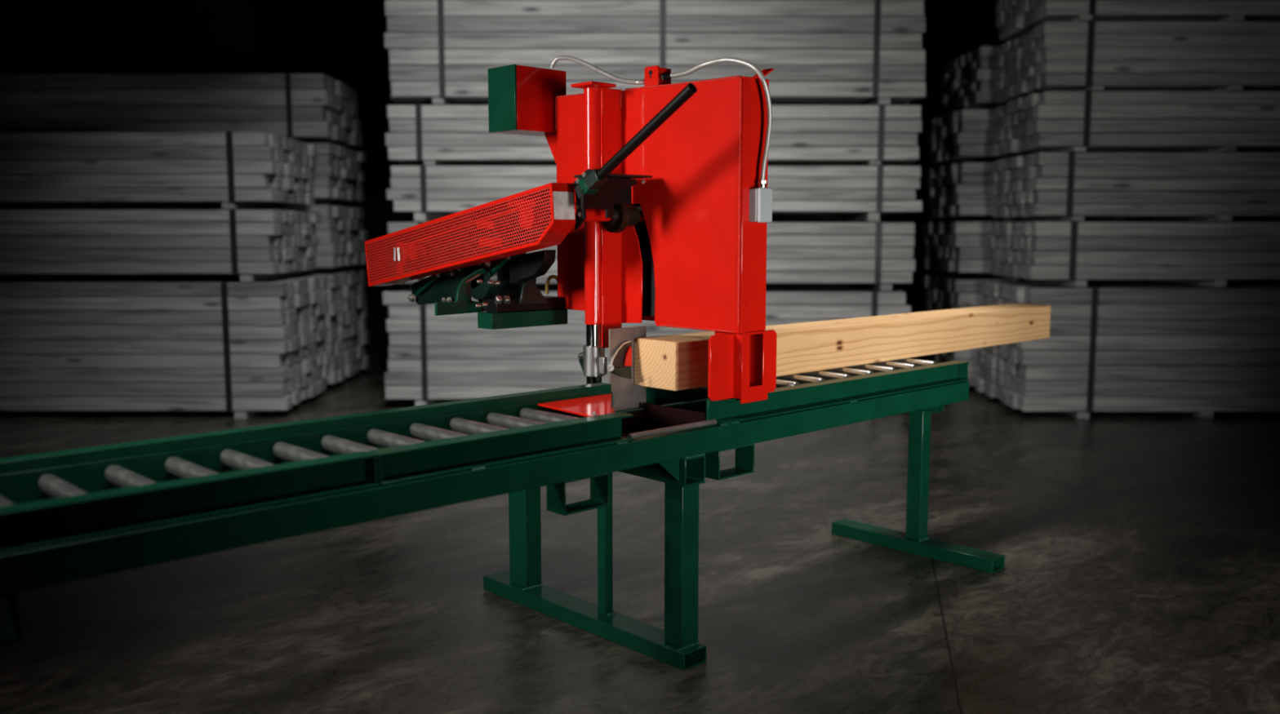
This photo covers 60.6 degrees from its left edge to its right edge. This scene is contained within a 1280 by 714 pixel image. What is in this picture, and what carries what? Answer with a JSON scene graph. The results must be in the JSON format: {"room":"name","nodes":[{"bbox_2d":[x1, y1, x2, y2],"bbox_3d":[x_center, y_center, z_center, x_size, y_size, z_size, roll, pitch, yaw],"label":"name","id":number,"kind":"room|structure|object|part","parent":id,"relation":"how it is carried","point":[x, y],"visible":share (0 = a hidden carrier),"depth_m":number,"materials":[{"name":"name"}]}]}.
{"room":"lumber warehouse","nodes":[
{"label":"lumber warehouse","id":0,"kind":"room"},
{"bbox_2d":[0,336,1279,713],"bbox_3d":[0.000,0.896,4.885,19.000,0.100,19.500,0,7,0],"label":"floor","id":1,"kind":"structure","parent":0,"point":[1140,575],"depth_m":4.21,"materials":[{"name":"concrete"}]},
{"bbox_2d":[0,275,331,418],"bbox_3d":[-4.615,-0.116,8.744,3.948,1.025,1.226,0,7,0],"label":"pack","id":2,"kind":"object","parent":1,"relation":"on","point":[228,344],"visible":1,"depth_m":8.16},
{"bbox_2d":[0,208,320,281],"bbox_3d":[-4.665,-0.891,8.655,3.949,0.532,1.226,0,7,0],"label":"pack","id":3,"kind":"object","parent":2,"relation":"on","point":[259,245],"visible":1,"depth_m":8.07},
{"bbox_2d":[0,131,317,210],"bbox_3d":[-4.665,-1.435,8.592,3.949,0.558,1.226,0,7,0],"label":"pack","id":4,"kind":"object","parent":3,"relation":"on","point":[229,170],"visible":1,"depth_m":8.01},
{"bbox_2d":[24,270,368,383],"bbox_3d":[-4.645,-0.282,10.185,3.948,1.025,1.226,0,7,0],"label":"pack","id":5,"kind":"object","parent":1,"relation":"on","point":[346,317],"visible":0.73,"depth_m":10.02},
{"bbox_2d":[24,204,367,273],"bbox_3d":[-4.626,-1.090,10.092,3.949,0.597,1.226,0,7,0],"label":"pack","id":6,"kind":"object","parent":5,"relation":"on","point":[340,242],"visible":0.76,"depth_m":9.61},
{"bbox_2d":[312,143,365,205],"bbox_3d":[-4.625,-1.651,10.027,3.950,0.528,1.226,0,7,0],"label":"pack","id":7,"kind":"object","parent":6,"relation":"on","point":[339,177],"visible":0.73,"depth_m":9.75},
{"bbox_2d":[0,72,362,146],"bbox_3d":[-4.646,-2.205,9.963,3.941,0.583,1.226,0,7,0],"label":"pack","id":8,"kind":"object","parent":7,"relation":"on","point":[305,108],"visible":0.91,"depth_m":9.38},
{"bbox_2d":[0,358,1004,671],"bbox_3d":[-0.750,0.592,3.248,5.050,0.878,1.270,-6,9,-43],"label":"conveyor","id":9,"kind":"object","parent":1,"relation":"on","point":[68,516],"visible":0.88,"depth_m":3.08,"materials":[{"name":"green metal"}]},
{"bbox_3d":[-1.485,0.366,1.954,2.252,0.080,0.064,-6,9,-43],"label":"rail","id":10,"kind":"part","parent":9,"relation":"part of","materials":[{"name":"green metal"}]},
{"bbox_3d":[-1.341,0.277,2.617,3.380,0.106,0.061,-6,9,-43],"label":"rail","id":11,"kind":"part","parent":9,"relation":"part of","materials":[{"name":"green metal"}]},
{"bbox_3d":[-0.663,0.278,2.723,0.018,0.065,0.048,-6,9,-43],"label":"joint plate","id":12,"kind":"part","parent":9,"relation":"part of","materials":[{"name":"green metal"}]},
{"bbox_3d":[-0.351,0.243,3.019,0.857,0.080,0.064,-6,9,-43],"label":"rail","id":13,"kind":"part","parent":9,"relation":"part of","materials":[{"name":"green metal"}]},
{"bbox_3d":[-0.439,0.600,4.165,0.074,0.540,0.105,-6,9,-43],"label":"leg","id":14,"kind":"part","parent":9,"relation":"part of","materials":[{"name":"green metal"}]},
{"bbox_2d":[364,55,777,411],"bbox_3d":[-0.368,-0.432,3.993,1.816,1.363,0.639,5,8,35],"label":"saw","id":15,"kind":"object","parent":9,"relation":"on","point":[658,209],"visible":0.99,"depth_m":3.77,"materials":[{"name":"red metal"}]},
{"bbox_3d":[-0.851,-0.285,4.367,0.014,0.093,0.162,-6,9,-43],"label":"tension rod","id":16,"kind":"part","parent":15,"relation":"part of","materials":[{"name":"green metal"}]},
{"bbox_3d":[-0.705,-0.431,4.045,0.001,0.376,1.222,-6,9,-43],"label":"panel","id":17,"kind":"part","parent":15,"relation":"part of","materials":[{"name":"red metal"}]},
{"bbox_3d":[-0.701,-0.292,4.237,0.012,0.207,0.675,-6,9,-43],"label":"tension frame","id":18,"kind":"part","parent":15,"relation":"part of","materials":[{"name":"green metal"}]},
{"bbox_3d":[-0.634,-0.227,3.975,0.040,0.100,0.023,-6,9,-43],"label":"bracket post","id":19,"kind":"part","parent":15,"relation":"part of","materials":[{"name":"green metal"}]},
{"bbox_3d":[-0.639,-0.438,4.106,0.005,0.375,1.221,-6,9,-43],"label":"panel","id":20,"kind":"part","parent":15,"relation":"part of","materials":[{"name":"red metal"}]},
{"bbox_3d":[-0.606,-0.285,3.969,0.064,0.033,0.008,-6,9,-43],"label":"adjusting rod","id":21,"kind":"part","parent":15,"relation":"part of","materials":[{"name":"metal"}]},
{"bbox_3d":[-0.516,-0.333,4.005,0.018,0.076,0.119,-6,9,-43],"label":"tension rod","id":22,"kind":"part","parent":15,"relation":"part of","materials":[{"name":"green metal"}]},
{"bbox_3d":[-0.533,-0.311,4.223,0.240,0.188,0.188,-6,9,-43],"label":"motor","id":23,"kind":"part","parent":15,"relation":"part of","materials":[{"name":"black metal"}]},
{"bbox_3d":[-0.510,-0.955,4.051,0.008,0.235,0.167,-6,9,-43],"label":"box lid","id":24,"kind":"part","parent":15,"relation":"part of","materials":[{"name":"green metal"}]},
{"bbox_3d":[-0.440,-0.199,4.093,0.320,0.044,0.115,-6,9,-43],"label":"shelf rail","id":25,"kind":"part","parent":15,"relation":"part of","materials":[{"name":"black metal"}]},
{"bbox_2d":[477,308,567,329],"bbox_3d":[-0.432,-0.144,4.068,0.352,0.057,0.090,-6,9,-43],"label":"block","id":26,"kind":"object","parent":15,"relation":"attached to","point":[490,318],"depth_m":4.00,"materials":[{"name":"green metal"}]},
{"bbox_3d":[-0.390,-0.326,3.959,0.050,0.127,0.214,-6,9,-43],"label":"swing arm","id":27,"kind":"part","parent":15,"relation":"part of","materials":[{"name":"black metal"}]},
{"bbox_3d":[-0.177,-0.521,3.632,0.012,0.202,0.124,-6,9,-43],"label":"bearing plate","id":28,"kind":"part","parent":15,"relation":"part of","materials":[{"name":"black metal"}]},
{"bbox_2d":[574,168,608,199],"bbox_3d":[-0.159,-0.563,3.562,0.044,0.094,0.119,-6,9,-43],"label":"socket","id":29,"kind":"object","parent":15,"relation":"attached to","point":[590,183],"depth_m":3.55,"materials":[{"name":"green metal"}]},
{"bbox_3d":[-0.161,-0.940,3.789,0.113,0.012,0.112,-6,9,-43],"label":"cap plate","id":30,"kind":"part","parent":15,"relation":"part of","materials":[{"name":"red metal"}]},
{"bbox_3d":[-0.043,0.040,3.817,0.173,0.287,0.006,-6,9,-43],"label":"fence plate","id":31,"kind":"part","parent":15,"relation":"part of","materials":[{"name":"metal"}]},
{"bbox_3d":[0.017,-0.504,3.868,0.004,0.720,0.720,-6,9,-43],"label":"saw blade","id":32,"kind":"part","parent":15,"relation":"part of","materials":[{"name":"metal"}]},
{"bbox_3d":[-0.010,-0.670,3.391,0.033,0.307,0.496,-6,9,-43],"label":"lever","id":33,"kind":"part","parent":15,"relation":"part of","materials":[{"name":"black metal"}]},
{"bbox_3d":[0.003,-0.524,3.823,0.006,0.829,0.922,-6,9,-43],"label":"housing plate","id":34,"kind":"part","parent":15,"relation":"part of","materials":[{"name":"red metal"}]},
{"bbox_3d":[0.263,0.034,3.547,0.114,0.212,0.010,-6,9,-43],"label":"guide plate","id":35,"kind":"part","parent":15,"relation":"part of","materials":[{"name":"red metal"}]},
{"bbox_3d":[0.338,0.028,3.648,0.133,0.232,0.122,-6,9,-43],"label":"slotted leg","id":36,"kind":"part","parent":15,"relation":"part of","materials":[{"name":"red metal"}]},
{"bbox_3d":[0.371,-0.489,3.546,0.144,0.818,0.022,-6,9,-43],"label":"plate","id":37,"kind":"part","parent":15,"relation":"part of","materials":[{"name":"red metal"}]},
{"bbox_3d":[0.432,0.015,3.707,0.084,0.212,0.010,-6,9,-43],"label":"guide plate","id":38,"kind":"part","parent":15,"relation":"part of","materials":[{"name":"red metal"}]},
{"bbox_3d":[0.020,0.141,3.907,0.379,0.079,0.008,-6,9,-43],"label":"rail","id":39,"kind":"part","parent":9,"relation":"part of","materials":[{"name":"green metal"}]},
{"bbox_2d":[622,402,706,436],"bbox_3d":[-0.037,0.239,3.598,0.420,0.100,0.308,-6,9,-43],"label":"tray","id":40,"kind":"object","parent":9,"relation":"on","point":[651,417],"depth_m":3.79,"materials":[{"name":"metal"}]},
{"bbox_3d":[0.106,0.225,3.428,0.378,0.017,0.017,-6,9,-43],"label":"guide rod","id":41,"kind":"part","parent":9,"relation":"part of","materials":[{"name":"metal"}]},
{"bbox_3d":[0.135,0.669,3.560,0.078,0.540,0.082,-6,9,-43],"label":"leg","id":42,"kind":"part","parent":9,"relation":"part of","materials":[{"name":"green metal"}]},
{"bbox_3d":[0.614,0.062,4.473,1.270,0.106,0.038,-6,9,-43],"label":"rail","id":43,"kind":"part","parent":9,"relation":"part of","materials":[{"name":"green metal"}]},
{"bbox_3d":[0.803,0.118,4.103,1.550,0.080,0.064,-6,9,-43],"label":"rail","id":44,"kind":"part","parent":9,"relation":"part of","materials":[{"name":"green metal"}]},
{"bbox_2d":[634,303,1050,391],"bbox_3d":[1.023,-0.081,4.671,2.683,0.166,0.204,-6,9,-43],"label":"timber beam","id":45,"kind":"structure","parent":9,"relation":"on","point":[678,362],"depth_m":4.41,"materials":[{"name":"beige wood"}]},
{"bbox_3d":[1.215,0.512,4.776,0.065,0.572,0.070,-6,9,-43],"label":"leg","id":46,"kind":"part","parent":9,"relation":"part of","materials":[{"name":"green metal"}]},
{"bbox_3d":[1.365,0.058,4.629,0.006,0.065,0.048,-6,9,-43],"label":"plate","id":47,"kind":"part","parent":9,"relation":"part of","materials":[{"name":"green metal"}]},
{"bbox_2d":[382,284,911,405],"bbox_3d":[0.055,-0.116,9.147,4.132,0.932,1.226,0,7,0],"label":"pack","id":48,"kind":"object","parent":1,"relation":"on","point":[432,357],"visible":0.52,"depth_m":8.56},
{"bbox_2d":[387,222,915,291],"bbox_3d":[0.102,-0.847,9.063,4.126,0.535,1.226,0,7,0],"label":"pack","id":49,"kind":"object","parent":48,"relation":"on","point":[862,254],"visible":0.44,"depth_m":8.47},
{"bbox_2d":[386,164,922,222],"bbox_3d":[0.112,-1.327,9.007,4.126,0.429,1.226,0,7,0],"label":"pack","id":50,"kind":"object","parent":49,"relation":"on","point":[430,193],"visible":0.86,"depth_m":8.41},
{"bbox_2d":[385,103,921,166],"bbox_3d":[0.114,-1.769,8.956,4.128,0.456,1.226,0,7,0],"label":"pack","id":51,"kind":"object","parent":50,"relation":"on","point":[881,134],"visible":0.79,"depth_m":8.37},
{"bbox_2d":[384,0,925,105],"bbox_3d":[0.116,-2.441,8.879,4.131,0.894,1.226,0,7,0],"label":"pack","id":52,"kind":"object","parent":51,"relation":"on","point":[442,52],"visible":0.87,"depth_m":8.28},
{"bbox_2d":[919,274,1279,386],"bbox_3d":[4.660,-0.248,10.063,3.919,0.984,1.176,0,7,0],"label":"pack","id":53,"kind":"object","parent":1,"relation":"on","point":[940,292],"visible":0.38,"depth_m":9.54},
{"bbox_2d":[921,221,1023,279],"bbox_3d":[4.658,-0.986,9.978,3.916,0.498,1.176,0,7,0],"label":"pack","id":54,"kind":"object","parent":53,"relation":"on","point":[955,246],"visible":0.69,"depth_m":9.49},
{"bbox_2d":[924,162,1124,222],"bbox_3d":[4.659,-1.483,9.920,3.918,0.498,1.176,0,7,0],"label":"pack","id":55,"kind":"object","parent":54,"relation":"on","point":[962,189],"visible":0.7,"depth_m":9.46},
{"bbox_2d":[926,109,1023,164],"bbox_3d":[4.659,-1.954,9.866,3.918,0.448,1.176,0,7,0],"label":"pack","id":56,"kind":"object","parent":55,"relation":"on","point":[962,135],"visible":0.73,"depth_m":9.40},
{"bbox_2d":[940,45,1008,115],"bbox_3d":[4.798,-2.436,9.810,3.917,0.518,1.176,0,7,0],"label":"pack","id":57,"kind":"object","parent":56,"relation":"on","point":[969,80],"visible":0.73,"depth_m":9.50},
{"bbox_2d":[975,281,1279,418],"bbox_3d":[4.804,-0.090,8.697,3.930,0.984,1.126,0,7,0],"label":"pack","id":58,"kind":"object","parent":1,"relation":"on","point":[1198,351],"visible":0.8,"depth_m":8.16},
{"bbox_2d":[986,221,1279,287],"bbox_3d":[4.847,-0.822,8.613,3.926,0.485,1.126,0,7,0],"label":"pack","id":59,"kind":"object","parent":58,"relation":"on","point":[1063,253],"visible":1,"depth_m":8.07},
{"bbox_2d":[989,151,1279,222],"bbox_3d":[4.854,-1.314,8.556,3.930,0.502,1.126,0,7,0],"label":"pack","id":60,"kind":"object","parent":59,"relation":"on","point":[1070,185],"visible":1,"depth_m":8.02},
{"bbox_2d":[991,89,1279,155],"bbox_3d":[4.854,-1.783,8.502,3.929,0.438,1.126,0,7,0],"label":"pack","id":61,"kind":"object","parent":60,"relation":"on","point":[1086,121],"visible":0.95,"depth_m":7.97},
{"bbox_2d":[995,19,1279,102],"bbox_3d":[4.873,-2.245,8.448,3.928,0.488,1.126,0,7,0],"label":"pack","id":62,"kind":"object","parent":61,"relation":"on","point":[1092,55],"visible":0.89,"depth_m":7.91},
{"bbox_2d":[995,0,1279,39],"bbox_3d":[4.854,-2.761,8.389,3.930,0.547,1.126,0,7,0],"label":"pack","id":63,"kind":"object","parent":62,"relation":"on","point":[1015,19],"visible":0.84,"depth_m":7.88},
{"bbox_2d":[0,0,1279,336],"bbox_3d":[0.000,-3.507,14.242,19.000,6.500,0.100,0,7,0],"label":"wall","id":64,"kind":"structure","parent":0,"point":[343,41],"depth_m":14.13,"materials":[{"name":"black"}]}
]}

